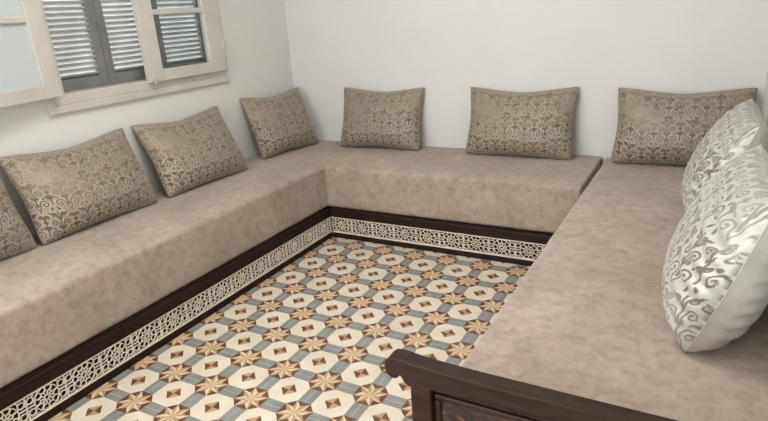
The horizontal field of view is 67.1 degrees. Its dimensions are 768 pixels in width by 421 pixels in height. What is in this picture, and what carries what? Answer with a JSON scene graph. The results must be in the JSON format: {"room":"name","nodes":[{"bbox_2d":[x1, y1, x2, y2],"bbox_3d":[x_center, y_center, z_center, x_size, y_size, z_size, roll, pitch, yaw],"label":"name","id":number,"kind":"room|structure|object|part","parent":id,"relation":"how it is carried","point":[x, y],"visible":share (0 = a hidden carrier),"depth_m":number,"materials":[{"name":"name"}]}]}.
{"room":"traditional dwelling","nodes":[
{"label":"traditional dwelling","id":0,"kind":"room"},
{"bbox_2d":[0,0,293,235],"bbox_3d":[-1.931,-0.619,2.119,0.150,2.700,5.200,7,22,28],"label":"wall","id":1,"kind":"structure","parent":0,"point":[255,32],"depth_m":3.47,"materials":[{"name":"paint"}]},
{"bbox_2d":[0,0,229,115],"bbox_3d":[-1.450,-1.102,2.772,0.232,1.180,1.715,5,21,25],"label":"window","id":2,"kind":"structure","parent":1,"relation":"in","point":[39,39],"depth_m":2.97,"materials":[{"name":"beige paint"}]},
{"bbox_3d":[-1.629,-0.914,2.260,0.004,0.902,0.407,3,20,20],"label":"glass pane","id":3,"kind":"part","parent":2,"relation":"part of","materials":[{"name":"white"}]},
{"bbox_3d":[-1.628,-0.917,2.258,0.038,1.028,0.575,3,20,20],"label":"open sash","id":4,"kind":"part","parent":2,"relation":"part of","materials":[{"name":"beige paint"}]},
{"bbox_2d":[61,0,109,91],"bbox_3d":[-1.564,-1.076,2.751,0.028,1.080,0.336,7,22,28],"label":"shutter","id":5,"kind":"object","parent":2,"relation":"attached to","point":[83,47],"depth_m":2.89,"materials":[{"name":"grey paint"}]},
{"bbox_2d":[92,0,145,84],"bbox_3d":[-1.398,-1.187,3.035,0.028,1.080,0.355,7,22,28],"label":"shutter","id":6,"kind":"object","parent":2,"relation":"attached to","point":[113,20],"depth_m":3.07,"materials":[{"name":"grey paint"}]},
{"bbox_2d":[150,0,206,68],"bbox_3d":[-1.224,-1.302,3.333,0.028,1.080,0.367,7,22,28],"label":"shutter","id":7,"kind":"object","parent":2,"relation":"attached to","point":[176,33],"depth_m":3.41,"materials":[{"name":"grey paint"}]},
{"bbox_3d":[-1.161,-1.267,3.192,0.038,1.033,0.585,7,22,28],"label":"closed sash","id":8,"kind":"part","parent":2,"relation":"part of","materials":[{"name":"beige paint"}]},
{"bbox_2d":[47,206,530,420],"bbox_3d":[-0.690,0.900,1.778,3.260,0.100,5.460,7,22,28],"label":"floor","id":9,"kind":"structure","parent":0,"point":[313,340],"depth_m":2.50,"materials":[{"name":"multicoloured tile"}]},
{"bbox_2d":[0,208,331,420],"bbox_3d":[-1.485,0.612,2.324,0.686,0.187,3.582,7,22,28],"label":"sofa base","id":10,"kind":"object","parent":9,"relation":"on","point":[54,386],"visible":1,"depth_m":2.47,"materials":[{"name":"brown wood"}]},
{"bbox_2d":[0,140,367,387],"bbox_3d":[-1.352,0.290,2.532,0.653,0.266,4.232,7,22,28],"label":"mattress","id":11,"kind":"object","parent":10,"relation":"on","point":[56,296],"visible":0.91,"depth_m":2.56,"materials":[{"name":"beige fabric"}]},
{"bbox_2d":[0,176,35,259],"bbox_3d":[-1.730,0.069,2.233,0.228,0.392,0.642,6,22,27],"label":"cushion","id":12,"kind":"object","parent":11,"relation":"on","point":[15,237],"visible":1,"depth_m":2.42,"materials":[{"name":"beige fabric"}]},
{"bbox_2d":[0,128,157,243],"bbox_3d":[-1.414,-0.136,2.769,0.235,0.387,0.642,6,22,27],"label":"cushion","id":13,"kind":"object","parent":11,"relation":"on","point":[64,192],"visible":1,"depth_m":2.66,"materials":[{"name":"beige fabric"}]},
{"bbox_2d":[131,106,247,196],"bbox_3d":[-1.079,-0.353,3.327,0.250,0.386,0.616,8,22,30],"label":"cushion","id":14,"kind":"object","parent":11,"relation":"on","point":[198,149],"visible":1,"depth_m":3.22,"materials":[{"name":"beige fabric"}]},
{"bbox_3d":[-1.123,-0.341,3.361,0.084,0.429,0.613,-24,5,36],"label":"panel","id":15,"kind":"part","parent":14,"relation":"part of","materials":[{"name":"beige fabric"}]},
{"bbox_2d":[240,87,317,158],"bbox_3d":[-0.694,-0.605,3.964,0.218,0.396,0.521,11,24,37],"label":"cushion","id":16,"kind":"object","parent":11,"relation":"on","point":[280,123],"visible":1,"depth_m":3.87,"materials":[{"name":"beige fabric"}]},
{"bbox_3d":[-0.736,-0.600,4.000,0.079,0.419,0.517,-15,7,43],"label":"panel","id":17,"kind":"part","parent":16,"relation":"part of","materials":[{"name":"beige fabric"}]},
{"bbox_2d":[330,207,553,265],"bbox_3d":[0.470,0.050,3.557,1.467,0.187,0.668,7,22,28],"label":"sofa base","id":18,"kind":"object","parent":9,"relation":"on","point":[487,242],"visible":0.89,"depth_m":3.28,"materials":[{"name":"brown wood"}]},
{"bbox_3d":[0.321,0.224,3.317,1.463,0.034,0.022,7,22,28],"label":"rail","id":19,"kind":"part","parent":18,"relation":"part of","materials":[{"name":"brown wood"}]},
{"bbox_2d":[325,146,601,232],"bbox_3d":[0.458,-0.169,3.495,1.516,0.266,0.637,7,22,28],"label":"mattress","id":20,"kind":"object","parent":18,"relation":"on","point":[532,193],"visible":0.79,"depth_m":3.25,"materials":[{"name":"beige fabric"}]},
{"bbox_2d":[341,88,423,150],"bbox_3d":[-0.028,-0.614,3.868,0.599,0.388,0.210,5,21,25],"label":"cushion","id":21,"kind":"object","parent":20,"relation":"on","point":[370,118],"visible":1,"depth_m":3.79,"materials":[{"name":"beige fabric"}]},
{"bbox_2d":[466,87,578,159],"bbox_3d":[0.796,-0.519,3.424,0.646,0.396,0.211,7,22,28],"label":"cushion","id":22,"kind":"object","parent":20,"relation":"on","point":[536,124],"visible":1,"depth_m":3.35,"materials":[{"name":"beige fabric"}]},
{"bbox_2d":[384,349,677,420],"bbox_3d":[0.972,0.255,2.225,0.812,0.608,2.506,7,22,28],"label":"sofa base","id":23,"kind":"object","parent":9,"relation":"on","point":[440,390],"visible":0.18,"depth_m":1.21,"materials":[{"name":"brown wood"}]},
{"bbox_3d":[0.107,0.639,1.378,0.050,0.551,0.044,7,22,28],"label":"post","id":24,"kind":"part","parent":23,"relation":"part of","materials":[{"name":"brown wood"}]},
{"bbox_3d":[0.396,0.620,1.197,0.622,0.392,0.008,7,22,28],"label":"panel moulding","id":25,"kind":"part","parent":23,"relation":"part of","materials":[{"name":"brown wood"}]},
{"bbox_3d":[0.400,0.618,1.204,0.628,0.401,0.008,7,22,28],"label":"carved panel","id":26,"kind":"part","parent":23,"relation":"part of","materials":[{"name":"brown wood"}]},
{"bbox_2d":[461,157,767,420],"bbox_3d":[1.015,0.236,2.222,0.735,0.266,2.446,7,22,28],"label":"mattress","id":27,"kind":"object","parent":23,"relation":"on","point":[587,318],"visible":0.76,"depth_m":1.64,"materials":[{"name":"beige fabric"}]},
{"bbox_2d":[611,88,757,164],"bbox_3d":[1.545,-0.431,3.022,0.646,0.396,0.211,7,22,28],"label":"cushion","id":28,"kind":"object","parent":27,"relation":"on","point":[652,127],"visible":0.76,"depth_m":3.00,"materials":[{"name":"beige fabric"}]},
{"bbox_2d":[662,144,767,351],"bbox_3d":[0.952,0.083,1.620,0.295,0.423,0.673,9,23,32],"label":"cushion","id":29,"kind":"object","parent":27,"relation":"on","point":[715,274],"visible":1,"depth_m":1.40,"materials":[{"name":"white fabric"}]},
{"bbox_2d":[681,98,767,209],"bbox_3d":[1.384,-0.200,2.351,0.299,0.421,0.673,9,23,33],"label":"cushion","id":30,"kind":"object","parent":27,"relation":"on","point":[742,128],"visible":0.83,"depth_m":2.16,"materials":[{"name":"silver fabric"}]},
{"bbox_3d":[1.445,-0.175,2.324,0.133,0.436,0.673,26,30,19],"label":"panel","id":31,"kind":"part","parent":30,"relation":"part of","materials":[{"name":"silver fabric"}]},
{"bbox_2d":[284,0,767,163],"bbox_3d":[0.620,-1.262,3.465,2.920,2.700,0.150,7,22,28],"label":"wall","id":32,"kind":"structure","parent":0,"point":[444,48],"depth_m":3.39,"materials":[{"name":"paint"}]},
{"bbox_2d":[761,69,767,126],"bbox_3d":[0.759,-0.301,0.675,0.150,2.700,5.200,7,22,28],"label":"wall","id":33,"kind":"structure","parent":0,"point":[764,110],"depth_m":2.77,"materials":[{"name":"paint"}]}
]}

